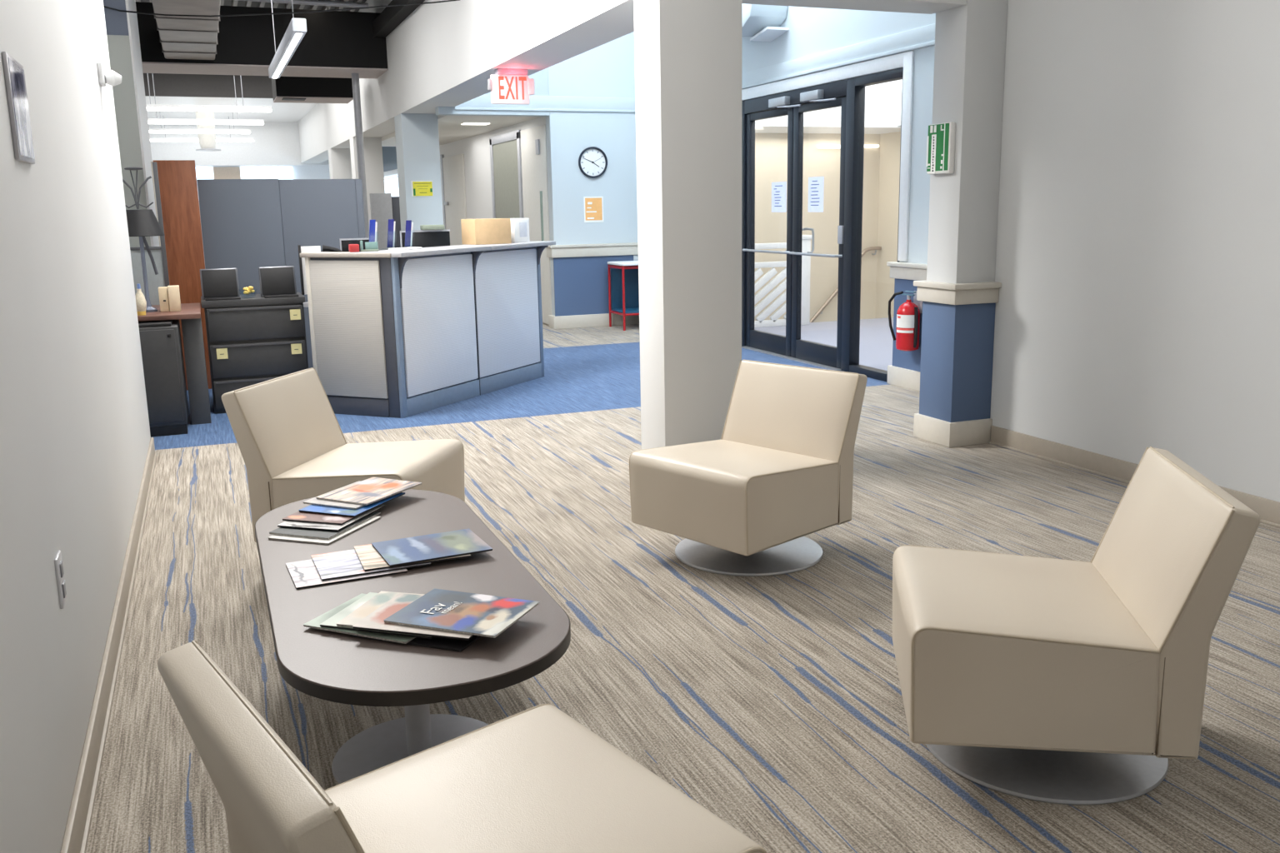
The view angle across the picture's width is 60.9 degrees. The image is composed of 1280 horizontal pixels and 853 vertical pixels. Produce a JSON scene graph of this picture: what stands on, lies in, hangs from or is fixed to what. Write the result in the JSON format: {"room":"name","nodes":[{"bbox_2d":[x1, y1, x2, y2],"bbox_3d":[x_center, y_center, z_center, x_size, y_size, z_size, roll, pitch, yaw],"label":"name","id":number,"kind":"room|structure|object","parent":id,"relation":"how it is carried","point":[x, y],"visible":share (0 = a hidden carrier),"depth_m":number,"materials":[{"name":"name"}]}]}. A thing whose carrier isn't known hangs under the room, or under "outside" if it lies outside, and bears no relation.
{"room":"office waiting area","nodes":[
{"label":"office waiting area","id":0,"kind":"room"},
{"bbox_2d":[0,0,150,852],"bbox_3d":[-1.106,-0.936,1.425,0.133,3.950,9.350,-5,12,-21],"label":"wall","id":1,"kind":"structure","parent":0,"point":[75,436],"depth_m":2.71,"materials":[{"name":"white paint"}]},
{"bbox_2d":[1,51,34,164],"bbox_3d":[-1.415,-0.720,2.483,0.011,0.227,0.250,-5,12,-21],"label":"picture frame","id":2,"kind":"object","parent":1,"relation":"attached to","point":[14,77],"visible":1,"depth_m":2.43,"materials":[{"name":"silver metal"}]},
{"bbox_2d":[60,437,156,852],"bbox_3d":[-1.000,0.943,1.836,0.022,0.100,9.350,-5,12,-21],"label":"baseboard","id":3,"kind":"structure","parent":1,"relation":"attached to","point":[78,823],"depth_m":2.93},
{"bbox_2d":[103,0,129,35],"bbox_3d":[-4.278,-3.546,8.320,0.640,1.265,1.600,-5,12,-21],"label":"column","id":4,"kind":"structure","parent":0,"point":[116,22],"depth_m":7.78,"materials":[{"name":"paint"}]},
{"bbox_2d":[106,35,150,247],"bbox_3d":[-4.244,-1.660,8.703,0.640,2.585,1.600,-5,12,-21],"label":"column","id":5,"kind":"structure","parent":0,"point":[119,51],"depth_m":7.92,"materials":[{"name":"grey paint"}]},
{"bbox_2d":[125,0,159,246],"bbox_3d":[-3.951,-2.304,8.695,0.015,3.840,1.600,-5,12,-21],"label":"trim","id":6,"kind":"structure","parent":5,"relation":"attached to","point":[132,24],"depth_m":8.37,"materials":[{"name":"white paint"}]},
{"bbox_2d":[143,73,272,98],"bbox_3d":[-6.865,-5.772,17.965,3.137,0.650,0.100,-5,12,-21],"label":"bulkhead","id":7,"kind":"object","parent":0,"point":[165,84],"visible":0.21,"depth_m":17.86,"materials":[{"name":"paint"}]},
{"bbox_2d":[145,95,317,122],"bbox_3d":[-7.315,-6.119,20.949,4.900,0.140,5.800,-5,12,-21],"label":"ceiling","id":8,"kind":"structure","parent":0,"point":[281,112],"depth_m":20.36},
{"bbox_2d":[149,105,250,134],"bbox_3d":[-7.918,-5.452,19.301,1.880,0.489,0.100,-5,12,-21],"label":"linear light","id":9,"kind":"object","parent":8,"relation":"hanging from","point":[161,130],"visible":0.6,"depth_m":19.32,"materials":[{"name":"white"}]},
{"bbox_2d":[195,111,220,151],"bbox_3d":[-8.015,-5.487,20.132,0.440,0.750,0.440,-5,12,-21],"label":"duct","id":10,"kind":"object","parent":8,"relation":"attached to","point":[207,141],"visible":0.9,"depth_m":20.04,"materials":[{"name":"metal"}]},
{"bbox_2d":[148,121,329,261],"bbox_3d":[-8.327,-5.002,23.855,4.900,3.250,0.850,-5,12,-21],"label":"wall","id":11,"kind":"structure","parent":0,"point":[275,144],"depth_m":23.21,"materials":[{"name":"paint"}]},
{"bbox_2d":[195,166,293,200],"bbox_3d":[-8.734,-5.326,23.852,2.200,0.700,0.100,-5,12,-21],"label":"window","id":12,"kind":"structure","parent":11,"relation":"in","point":[225,172],"depth_m":23.82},
{"bbox_2d":[140,0,366,11],"bbox_3d":[-4.483,-5.102,12.317,3.800,0.200,12.400,-5,12,-21],"label":"deck","id":13,"kind":"object","parent":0,"point":[227,2],"depth_m":13.56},
{"bbox_2d":[151,0,220,59],"bbox_3d":[-4.018,-3.982,9.573,0.516,0.938,4.250,-5,12,-21],"label":"ventilation duct","id":14,"kind":"object","parent":13,"relation":"hanging from","point":[181,37],"visible":0.91,"depth_m":9.64,"materials":[{"name":"metal"}]},
{"bbox_2d":[147,75,264,124],"bbox_3d":[-7.075,-5.387,17.298,2.000,1.129,0.100,-5,12,-21],"label":"linear light","id":15,"kind":"object","parent":13,"relation":"hanging from","point":[151,121],"visible":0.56,"depth_m":17.41,"materials":[{"name":"white"}]},
{"bbox_2d":[146,73,271,112],"bbox_3d":[-6.181,-4.949,15.059,1.980,1.129,0.100,-5,12,-21],"label":"linear light","id":16,"kind":"object","parent":13,"relation":"hanging from","point":[150,107],"visible":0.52,"depth_m":15.18,"materials":[{"name":"white"}]},
{"bbox_2d":[146,107,271,112],"bbox_3d":[-6.172,-4.415,15.167,1.980,0.040,0.100,-5,12,-21],"label":"diffuser","id":17,"kind":"object","parent":16,"relation":"attached to","point":[187,109],"depth_m":15.21,"materials":[{"name":"white"}]},
{"bbox_2d":[268,0,306,78],"bbox_3d":[-3.037,-3.752,9.165,0.100,1.262,3.000,-5,12,-21],"label":"linear pendant","id":18,"kind":"object","parent":13,"relation":"hanging from","point":[296,31],"visible":1,"depth_m":8.74,"materials":[{"name":"white"}]},
{"bbox_2d":[272,33,302,78],"bbox_3d":[-3.026,-3.138,9.290,0.040,0.008,2.860,-5,12,-21],"label":"diffuser","id":19,"kind":"object","parent":18,"relation":"attached to","point":[292,41],"depth_m":9.01,"materials":[{"name":"white"}]},
{"bbox_2d":[271,3,353,103],"bbox_3d":[-4.147,-4.696,13.683,0.930,1.170,0.700,-5,12,-21],"label":"box","id":20,"kind":"object","parent":13,"relation":"hanging from","point":[285,89],"visible":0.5,"depth_m":13.48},
{"bbox_2d":[135,1,387,68],"bbox_3d":[-4.493,-4.307,12.173,3.137,0.600,0.860,-5,12,-21],"label":"ceiling","id":21,"kind":"structure","parent":0,"point":[332,38],"depth_m":11.93,"materials":[{"name":"paint"}]},
{"bbox_2d":[141,61,388,78],"bbox_3d":[-4.487,-4.005,12.234,3.137,0.015,0.880,-5,12,-21],"label":"trim","id":22,"kind":"structure","parent":21,"relation":"attached to","point":[147,67],"depth_m":12.24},
{"bbox_2d":[328,148,352,179],"bbox_3d":[-5.064,-3.574,18.783,0.403,2.355,0.440,-5,12,-21],"label":"column","id":23,"kind":"structure","parent":0,"point":[339,159],"depth_m":18.39,"materials":[{"name":"white paint"}]},
{"bbox_2d":[349,137,384,224],"bbox_3d":[-3.981,-3.049,16.101,0.403,2.355,0.400,-5,12,-21],"label":"column","id":24,"kind":"structure","parent":0,"point":[372,147],"depth_m":15.79,"materials":[{"name":"white paint"}]},
{"bbox_2d":[394,113,443,230],"bbox_3d":[-2.486,-2.325,12.402,0.403,2.355,0.450,-5,12,-21],"label":"column","id":25,"kind":"structure","parent":0,"point":[417,134],"depth_m":12.09,"materials":[{"name":"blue paint"}]},
{"bbox_2d":[381,115,540,146],"bbox_3d":[-2.546,-3.901,14.376,1.180,0.060,6.100,-5,12,-21],"label":"ceiling","id":26,"kind":"structure","parent":0,"point":[450,128],"depth_m":13.22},
{"bbox_2d":[297,0,634,163],"bbox_3d":[-3.582,-4.944,14.592,0.403,1.945,20.170,-5,12,-21],"label":"beam","id":27,"kind":"structure","parent":0,"point":[442,54],"depth_m":9.33,"materials":[{"name":"white paint"}]},
{"bbox_2d":[103,0,459,16],"bbox_3d":[-2.651,-3.192,8.228,2.778,0.290,0.186,-7,13,-27],"label":"cable","id":28,"kind":"object","parent":27,"relation":"hanging from","point":[447,0],"visible":0.83,"depth_m":8.12,"materials":[{"name":"black rubber"}]},
{"bbox_2d":[372,0,424,37],"bbox_3d":[-1.541,-3.803,8.827,0.137,0.160,7.600,-5,12,-21],"label":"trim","id":29,"kind":"structure","parent":27,"relation":"attached to","point":[390,17],"depth_m":11.26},
{"bbox_2d":[487,68,534,104],"bbox_3d":[-0.983,-2.594,8.314,0.360,0.255,0.100,-5,12,-21],"label":"exit sign","id":30,"kind":"object","parent":27,"relation":"hanging from","point":[507,86],"visible":1,"depth_m":8.29,"materials":[{"name":"white"}]},
{"bbox_2d":[439,116,545,224],"bbox_3d":[-2.300,-3.407,15.340,0.120,3.300,7.500,-5,12,-21],"label":"wall","id":31,"kind":"structure","parent":0,"point":[476,149],"depth_m":14.96,"materials":[{"name":"white paint"}]},
{"bbox_2d":[381,146,399,196],"bbox_3d":[-5.047,-4.617,21.666,0.360,3.250,6.500,-5,12,-21],"label":"window","id":32,"kind":"structure","parent":31,"relation":"in","point":[389,153],"depth_m":21.41,"materials":[{"name":"glass"}]},
{"bbox_2d":[440,153,466,245],"bbox_3d":[-2.821,-3.050,16.515,0.070,2.150,1.500,-5,12,-21],"label":"door","id":33,"kind":"structure","parent":31,"relation":"in","point":[452,171],"depth_m":16.40,"materials":[{"name":"grey paint"}]},
{"bbox_2d":[489,130,523,218],"bbox_3d":[-1.647,-2.531,13.681,0.050,2.220,1.420,-5,12,-21],"label":"door","id":34,"kind":"structure","parent":31,"relation":"in","point":[505,149],"depth_m":13.52,"materials":[{"name":"grey paint"}]},
{"bbox_2d":[520,125,552,324],"bbox_3d":[-1.187,-2.295,12.477,0.060,2.180,0.980,-5,12,-21],"label":"door","id":35,"kind":"structure","parent":31,"relation":"in","point":[533,141],"depth_m":12.31,"materials":[{"name":"paint"}]},
{"bbox_2d":[435,31,638,315],"bbox_3d":[-1.001,-3.596,11.629,2.370,5.100,0.160,-5,12,-21],"label":"wall","id":36,"kind":"structure","parent":0,"point":[607,70],"depth_m":11.83,"materials":[{"name":"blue paint"}]},
{"bbox_2d":[455,95,635,112],"bbox_3d":[-0.927,-3.439,11.591,2.114,0.155,0.020,-5,12,-21],"label":"trim","id":37,"kind":"structure","parent":36,"relation":"attached to","point":[558,103],"depth_m":11.62,"materials":[{"name":"white paint"}]},
{"bbox_2d":[546,242,638,258],"bbox_3d":[-0.477,-1.971,12.140,1.149,0.135,0.235,-5,12,-21],"label":"trim","id":38,"kind":"structure","parent":36,"relation":"attached to","point":[630,248],"depth_m":12.01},
{"bbox_2d":[578,146,607,178],"bbox_3d":[-0.509,-2.879,11.863,0.332,0.332,0.032,-5,12,-21],"label":"wall clock","id":39,"kind":"object","parent":36,"relation":"attached to","point":[592,161],"visible":1,"depth_m":11.87,"materials":[{"name":"white plastic"}]},
{"bbox_2d":[548,312,639,329],"bbox_3d":[-0.459,-1.211,12.302,1.134,0.140,0.205,-5,12,-21],"label":"baseboard","id":40,"kind":"structure","parent":36,"relation":"attached to","point":[591,320],"depth_m":12.15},
{"bbox_2d":[553,255,634,316],"bbox_3d":[-0.426,-1.605,12.154,1.109,0.690,0.018,-5,12,-21],"label":"wainscot","id":41,"kind":"structure","parent":36,"relation":"attached to","point":[581,283],"depth_m":12.07,"materials":[{"name":"blue paint"}]},
{"bbox_2d":[85,317,1279,852],"bbox_3d":[-1.195,-0.990,11.930,8.900,0.120,28.600,-5,12,-21],"label":"floor","id":42,"kind":"structure","parent":0,"point":[774,704],"depth_m":3.38,"materials":[{"name":"carpet"}]},
{"bbox_2d":[138,319,188,436],"bbox_3d":[-3.074,-0.317,6.769,0.440,0.680,0.590,-5,12,-21],"label":"base cabinet","id":43,"kind":"object","parent":42,"relation":"on","point":[161,341],"visible":0.5,"depth_m":6.56,"materials":[{"name":"grey metal"}]},
{"bbox_2d":[137,302,211,424],"bbox_3d":[-3.290,-0.378,6.990,0.938,0.720,0.885,-5,12,-21],"label":"desk","id":44,"kind":"object","parent":42,"relation":"on","point":[189,315],"visible":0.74,"depth_m":6.89,"materials":[{"name":"brown wood"}]},
{"bbox_2d":[122,166,164,312],"bbox_3d":[-3.111,-1.163,6.792,0.276,0.890,0.276,-5,12,-21],"label":"table lamp","id":45,"kind":"object","parent":44,"relation":"on","point":[142,223],"visible":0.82,"depth_m":6.73,"materials":[{"name":"black metal"}]},
{"bbox_2d":[130,161,169,304],"bbox_3d":[-3.317,-1.278,7.250,0.275,0.940,0.040,-5,12,-21],"label":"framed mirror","id":46,"kind":"object","parent":44,"relation":"on","point":[162,279],"visible":0.47,"depth_m":7.29,"materials":[{"name":"mirror"}]},
{"bbox_2d":[158,285,181,312],"bbox_3d":[-2.965,-0.807,6.865,0.120,0.158,0.100,-5,12,-21],"label":"box","id":47,"kind":"object","parent":44,"relation":"on","point":[169,296],"visible":1,"depth_m":6.83,"materials":[{"name":"cardboard"}]},
{"bbox_2d":[150,160,211,390],"bbox_3d":[-3.420,-1.121,8.177,0.300,1.708,0.060,-5,12,-21],"label":"wood panel","id":48,"kind":"object","parent":42,"relation":"on","point":[177,178],"depth_m":8.10,"materials":[{"name":"brown wood"}]},
{"bbox_2d":[200,292,308,414],"bbox_3d":[-2.655,-0.523,7.553,0.657,0.757,0.495,-5,12,-21],"label":"file cabinet","id":49,"kind":"object","parent":42,"relation":"on","point":[257,332],"visible":0.8,"depth_m":7.31,"materials":[{"name":"grey metal"}]},
{"bbox_2d":[200,268,240,300],"bbox_3d":[-2.800,-0.949,7.262,0.238,0.202,0.174,-5,12,-21],"label":"display stand","id":50,"kind":"object","parent":49,"relation":"on","point":[216,283],"visible":1,"depth_m":7.30,"materials":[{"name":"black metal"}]},
{"bbox_2d":[258,265,299,298],"bbox_3d":[-2.455,-0.982,7.395,0.238,0.202,0.174,-5,12,-21],"label":"display stand","id":51,"kind":"object","parent":49,"relation":"on","point":[275,282],"visible":1,"depth_m":7.43,"materials":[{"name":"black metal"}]},
{"bbox_2d":[196,179,365,368],"bbox_3d":[-2.779,-1.157,8.631,1.221,1.575,0.050,-5,12,-21],"label":"partition","id":52,"kind":"structure","parent":42,"relation":"on","point":[247,225],"depth_m":8.49,"materials":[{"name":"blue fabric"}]},
{"bbox_2d":[221,367,464,542],"bbox_3d":[-1.106,0.163,4.197,0.694,0.695,0.597,1,12,12],"label":"lounge chair","id":53,"kind":"object","parent":42,"relation":"on","point":[293,447],"visible":0.62,"depth_m":4.07,"materials":[{"name":"beige leather"}]},
{"bbox_2d":[351,73,369,237],"bbox_3d":[-3.286,-2.691,12.944,0.084,2.885,0.084,-5,12,-21],"label":"support pole","id":54,"kind":"object","parent":42,"relation":"on","point":[355,77],"visible":0.52,"depth_m":12.78,"materials":[{"name":"metal"}]},
{"bbox_2d":[369,193,400,250],"bbox_3d":[-3.265,-2.246,14.141,0.380,1.535,0.050,-5,12,-21],"label":"panel","id":55,"kind":"object","parent":42,"relation":"on","point":[384,207],"visible":0.36,"depth_m":14.03,"materials":[{"name":"grey fabric"}]},
{"bbox_2d":[255,489,570,784],"bbox_3d":[-0.654,0.561,2.909,0.633,0.410,1.622,-5,12,-21],"label":"coffee table","id":56,"kind":"object","parent":42,"relation":"on","point":[333,667],"visible":0.65,"depth_m":2.59,"materials":[{"name":"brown laminate"}]},
{"bbox_2d":[267,516,380,544],"bbox_3d":[-0.920,0.296,3.191,0.200,0.006,0.275,3,12,18],"label":"magazine","id":57,"kind":"object","parent":56,"relation":"on","point":[315,541],"visible":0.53,"depth_m":3.09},
{"bbox_2d":[269,511,380,539],"bbox_3d":[-0.926,0.284,3.219,0.200,0.006,0.275,3,12,18],"label":"magazine","id":58,"kind":"object","parent":57,"relation":"on","point":[319,534],"visible":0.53,"depth_m":3.12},
{"bbox_2d":[277,504,385,531],"bbox_3d":[-0.922,0.267,3.272,0.200,0.006,0.275,2,12,16],"label":"magazine","id":59,"kind":"object","parent":58,"relation":"on","point":[333,527],"visible":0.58,"depth_m":3.17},
{"bbox_2d":[282,510,366,524],"bbox_3d":[-0.922,0.252,3.314,0.200,0.006,0.275,2,12,16],"label":"magazine","id":60,"kind":"object","parent":59,"relation":"on","point":[297,517],"visible":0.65,"depth_m":3.21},
{"bbox_2d":[298,492,405,517],"bbox_3d":[-0.887,0.233,3.373,0.200,0.006,0.275,3,12,20],"label":"magazine","id":61,"kind":"object","parent":60,"relation":"on","point":[312,508],"visible":0.5,"depth_m":3.28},
{"bbox_2d":[302,480,366,509],"bbox_3d":[-0.891,0.215,3.433,0.200,0.006,0.275,4,12,23],"label":"magazine","id":62,"kind":"object","parent":61,"relation":"on","point":[313,501],"visible":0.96,"depth_m":3.33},
{"bbox_2d":[315,477,422,504],"bbox_3d":[-0.856,0.203,3.457,0.200,0.006,0.275,5,13,26],"label":"magazine","id":63,"kind":"object","parent":62,"relation":"on","point":[372,490],"visible":1,"depth_m":3.44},
{"bbox_2d":[285,559,407,589],"bbox_3d":[-0.764,0.367,2.829,0.275,0.006,0.210,-6,13,-24],"label":"magazine","id":64,"kind":"object","parent":56,"relation":"on","point":[304,574],"visible":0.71,"depth_m":2.76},
{"bbox_2d":[310,549,430,580],"bbox_3d":[-0.711,0.352,2.868,0.275,0.006,0.210,-6,12,-23],"label":"magazine","id":65,"kind":"object","parent":64,"relation":"on","point":[342,564],"visible":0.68,"depth_m":2.81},
{"bbox_2d":[354,544,470,571],"bbox_3d":[-0.611,0.335,2.912,0.275,0.006,0.210,-5,12,-21],"label":"magazine","id":66,"kind":"object","parent":65,"relation":"on","point":[369,557],"visible":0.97,"depth_m":2.85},
{"bbox_2d":[371,529,492,566],"bbox_3d":[-0.561,0.324,2.930,0.275,0.006,0.210,-7,13,-25],"label":"magazine","id":67,"kind":"object","parent":66,"relation":"on","point":[459,542],"visible":1,"depth_m":2.92,"materials":[{"name":"paper"}]},
{"bbox_2d":[350,635,481,652],"bbox_3d":[-0.468,0.443,2.426,0.275,0.006,0.210,3,12,20],"label":"magazine","id":68,"kind":"object","parent":56,"relation":"on","point":[448,644],"visible":0.28,"depth_m":2.32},
{"bbox_2d":[303,593,415,644],"bbox_3d":[-0.582,0.431,2.463,0.275,0.006,0.210,4,12,23],"label":"magazine","id":69,"kind":"object","parent":68,"relation":"on","point":[314,623],"visible":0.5,"depth_m":2.39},
{"bbox_2d":[320,592,434,639],"bbox_3d":[-0.545,0.425,2.462,0.275,0.006,0.210,3,12,17],"label":"magazine","id":70,"kind":"object","parent":69,"relation":"on","point":[331,622],"visible":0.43,"depth_m":2.43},
{"bbox_2d":[336,591,424,627],"bbox_3d":[-0.508,0.419,2.455,0.275,0.006,0.210,2,12,14],"label":"magazine","id":71,"kind":"object","parent":70,"relation":"on","point":[381,598],"visible":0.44,"depth_m":2.48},
{"bbox_2d":[352,593,474,640],"bbox_3d":[-0.461,0.420,2.417,0.275,0.006,0.210,2,12,16],"label":"magazine","id":72,"kind":"object","parent":71,"relation":"on","point":[374,621],"visible":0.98,"depth_m":2.36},
{"bbox_2d":[383,588,539,638],"bbox_3d":[-0.393,0.411,2.419,0.275,0.007,0.210,3,12,21],"label":"magazine","id":73,"kind":"object","parent":72,"relation":"on","point":[487,616],"visible":1,"depth_m":2.41,"materials":[{"name":"multicoloured paper"}]},
{"bbox_2d":[300,240,555,418],"bbox_3d":[-1.466,-0.777,7.940,0.885,1.060,2.018,4,13,24],"label":"reception desk","id":74,"kind":"object","parent":42,"relation":"on","point":[395,333],"visible":0.94,"depth_m":7.21,"materials":[{"name":"laminate"}]},
{"bbox_2d":[300,251,390,257],"bbox_3d":[-1.857,-1.109,7.027,0.708,0.029,0.170,4,12,22],"label":"countertop","id":75,"kind":"structure","parent":74,"relation":"on","point":[317,254],"depth_m":6.97,"materials":[{"name":"beige laminate"}]},
{"bbox_2d":[350,245,491,257],"bbox_3d":[-1.452,-1.180,7.336,0.400,0.030,1.042,4,13,24],"label":"countertop","id":76,"kind":"structure","parent":74,"relation":"on","point":[444,249],"depth_m":7.20,"materials":[{"name":"grey laminate"}]},
{"bbox_2d":[399,229,449,247],"bbox_3d":[-1.565,-1.207,7.939,0.373,0.444,0.170,-7,13,-29],"label":"box","id":77,"kind":"object","parent":74,"relation":"on","point":[423,238],"visible":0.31,"depth_m":7.88,"materials":[{"name":"grey paint"}]},
{"bbox_2d":[460,218,511,244],"bbox_3d":[-1.150,-1.461,8.150,0.300,0.185,0.220,-9,14,-35],"label":"cardboard box","id":78,"kind":"object","parent":74,"relation":"on","point":[485,231],"visible":1,"depth_m":8.06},
{"bbox_2d":[454,240,555,249],"bbox_3d":[-1.036,-1.367,8.220,0.400,0.030,0.940,4,13,24],"label":"countertop","id":79,"kind":"structure","parent":74,"relation":"on","point":[527,244],"depth_m":8.10,"materials":[{"name":"grey laminate"}]},
{"bbox_2d":[157,640,767,852],"bbox_3d":[-0.257,0.666,1.642,0.694,0.695,0.597,-9,14,-35],"label":"lounge chair","id":80,"kind":"object","parent":42,"relation":"on","point":[536,779],"visible":1,"depth_m":1.65,"materials":[{"name":"beige leather"}]},
{"bbox_2d":[607,260,639,330],"bbox_3d":[-0.041,-1.449,11.977,0.520,0.720,0.520,-5,12,-21],"label":"side table","id":81,"kind":"object","parent":42,"relation":"on","point":[625,290],"visible":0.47,"depth_m":12.10,"materials":[{"name":"red paint"}]},
{"bbox_2d":[629,360,867,576],"bbox_3d":[0.408,0.147,4.141,0.694,0.695,0.597,-11,15,-42],"label":"lounge chair","id":82,"kind":"object","parent":42,"relation":"on","point":[744,502],"visible":1,"depth_m":4.05,"materials":[{"name":"beige leather"}]},
{"bbox_2d":[754,235,811,327],"bbox_3d":[1.221,-1.556,11.754,1.365,0.975,0.170,-5,12,-21],"label":"balustrade","id":83,"kind":"object","parent":42,"relation":"on","point":[806,243],"visible":0.28,"depth_m":11.85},
{"bbox_2d":[892,446,1259,805],"bbox_3d":[0.978,0.444,2.627,0.694,0.695,0.597,1,12,9],"label":"lounge chair","id":84,"kind":"object","parent":42,"relation":"on","point":[1052,681],"visible":1,"depth_m":2.40,"materials":[{"name":"beige leather"}]},
{"bbox_2d":[633,0,742,449],"bbox_3d":[0.239,-1.962,5.479,0.445,4.300,0.339,-5,12,-21],"label":"column","id":85,"kind":"structure","parent":0,"point":[687,52],"depth_m":5.51,"materials":[{"name":"white paint"}]},
{"bbox_2d":[754,133,879,322],"bbox_3d":[1.612,-1.974,12.707,2.950,4.600,0.100,-5,12,-21],"label":"wall","id":86,"kind":"structure","parent":0,"point":[771,149],"depth_m":12.75,"materials":[{"name":"beige paint"}]},
{"bbox_2d":[755,79,902,134],"bbox_3d":[2.681,-3.091,9.445,2.800,0.650,6.240,-5,12,-21],"label":"soffit","id":87,"kind":"structure","parent":0,"point":[882,101],"depth_m":11.65,"materials":[{"name":"paint"}]},
{"bbox_2d":[741,5,935,264],"bbox_3d":[1.288,-3.106,9.011,0.096,5.100,6.480,-5,12,-21],"label":"wall","id":88,"kind":"structure","parent":0,"point":[812,31],"depth_m":7.83,"materials":[{"name":"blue paint"}]},
{"bbox_2d":[742,3,789,41],"bbox_3d":[0.899,-3.502,9.313,0.339,0.430,0.920,-5,12,-21],"label":"uplight","id":89,"kind":"object","parent":88,"relation":"attached to","point":[761,22],"visible":0.44,"depth_m":8.98,"materials":[{"name":"white paint"}]},
{"bbox_2d":[741,77,864,372],"bbox_3d":[1.311,-1.691,9.245,0.180,2.234,1.895,-5,12,-21],"label":"door","id":90,"kind":"structure","parent":88,"relation":"in","point":[792,104],"depth_m":9.07,"materials":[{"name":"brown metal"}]},
{"bbox_2d":[808,176,824,212],"bbox_3d":[1.433,-1.893,8.880,0.003,0.280,0.240,-5,12,-21],"label":"paper","id":91,"kind":"object","parent":90,"relation":"attached to","point":[816,184],"visible":1,"depth_m":8.88,"materials":[{"name":"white paper"}]},
{"bbox_2d":[741,50,914,261],"bbox_3d":[1.403,-2.111,8.803,0.018,1.430,2.620,-5,12,-21],"label":"trim","id":92,"kind":"structure","parent":88,"relation":"attached to","point":[905,60],"depth_m":7.75,"materials":[{"name":"paint"}]},
{"bbox_2d":[741,23,935,89],"bbox_3d":[1.233,-2.955,9.018,0.030,0.135,6.480,-5,12,-21],"label":"trim","id":93,"kind":"structure","parent":88,"relation":"attached to","point":[923,37],"depth_m":8.22,"materials":[{"name":"white paint"}]},
{"bbox_2d":[849,67,903,382],"bbox_3d":[1.787,-1.467,8.100,0.095,2.234,0.625,-5,12,-21],"label":"window","id":94,"kind":"structure","parent":88,"relation":"in","point":[897,74],"depth_m":8.01,"materials":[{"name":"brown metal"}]},
{"bbox_2d":[887,365,919,391],"bbox_3d":[2.153,-0.237,7.286,0.045,0.135,1.670,-5,12,-21],"label":"baseboard","id":95,"kind":"structure","parent":88,"relation":"attached to","point":[907,378],"depth_m":7.85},
{"bbox_2d":[886,261,927,280],"bbox_3d":[2.127,-0.987,7.137,0.066,0.115,1.685,-5,12,-21],"label":"trim","id":96,"kind":"structure","parent":88,"relation":"attached to","point":[907,271],"depth_m":7.67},
{"bbox_2d":[892,278,922,371],"bbox_3d":[2.162,-0.620,7.198,0.024,0.660,1.640,-5,12,-21],"label":"wainscot","id":97,"kind":"structure","parent":88,"relation":"attached to","point":[907,360],"depth_m":7.82,"materials":[{"name":"blue paint"}]},
{"bbox_2d":[888,290,922,351],"bbox_3d":[1.867,-0.748,7.664,0.167,0.415,0.276,-5,12,-21],"label":"fire extinguisher","id":98,"kind":"object","parent":97,"relation":"attached to","point":[907,330],"visible":1,"depth_m":7.58,"materials":[{"name":"red metal"}]},
{"bbox_2d":[742,0,966,14],"bbox_3d":[1.004,-2.951,5.410,1.253,1.660,0.324,-2,12,-4],"label":"beam","id":99,"kind":"structure","parent":0,"point":[927,7],"depth_m":5.61,"materials":[{"name":"grey paint"}]},
{"bbox_2d":[875,131,900,318],"bbox_3d":[4.082,-1.533,10.316,0.150,4.600,6.240,-5,12,-21],"label":"wall","id":100,"kind":"structure","parent":0,"point":[890,143],"depth_m":12.87,"materials":[{"name":"beige paint"}]},
{"bbox_2d":[926,0,1008,284],"bbox_3d":[1.733,-1.863,5.740,0.255,3.950,0.260,-5,12,-21],"label":"column","id":101,"kind":"structure","parent":0,"point":[970,38],"depth_m":5.71,"materials":[{"name":"grey paint"}]},
{"bbox_2d":[925,121,955,174],"bbox_3d":[1.597,-1.476,5.780,0.039,0.260,0.195,-5,12,-21],"label":"sign","id":102,"kind":"object","parent":101,"relation":"attached to","point":[941,137],"visible":1,"depth_m":5.75,"materials":[{"name":"green plastic"}]},
{"bbox_2d":[913,413,992,447],"bbox_3d":[1.753,0.008,6.114,0.285,0.135,0.330,-5,12,-21],"label":"baseboard","id":103,"kind":"structure","parent":101,"relation":"attached to","point":[939,432],"depth_m":5.98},
{"bbox_2d":[919,301,995,422],"bbox_3d":[1.755,-0.378,6.040,0.265,0.660,0.290,-5,12,-21],"label":"column panel","id":104,"kind":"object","parent":101,"relation":"attached to","point":[957,347],"depth_m":5.93,"materials":[{"name":"blue paint"}]},
{"bbox_2d":[913,280,1001,304],"bbox_3d":[1.730,-0.738,5.957,0.305,0.110,0.373,-5,12,-21],"label":"trim","id":105,"kind":"structure","parent":101,"relation":"attached to","point":[931,292],"depth_m":5.83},
{"bbox_2d":[990,0,1279,502],"bbox_3d":[3.317,-1.202,2.344,0.140,3.950,7.860,-5,12,-21],"label":"wall","id":106,"kind":"structure","parent":0,"point":[1137,267],"depth_m":4.92,"materials":[{"name":"grey paint"}]},
{"bbox_2d":[989,425,1279,528],"bbox_3d":[3.331,0.718,2.561,0.022,0.100,7.560,-5,12,-21],"label":"baseboard","id":107,"kind":"structure","parent":106,"relation":"attached to","point":[1268,511],"depth_m":5.36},
{"bbox_3d":[-6.664,-3.476,14.056,0.700,4.100,19.800,-5,12,-21],"label":"wall","id":108,"kind":"structure","parent":0,"visible":0},
{"bbox_2d":[238,0,368,9],"bbox_3d":[-4.303,-4.466,11.309,2.901,0.107,0.060,-5,12,-21],"label":"conduit","id":109,"kind":"object","parent":108,"relation":"attached to","point":[317,2],"visible":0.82,"depth_m":11.64,"materials":[{"name":"metal"}]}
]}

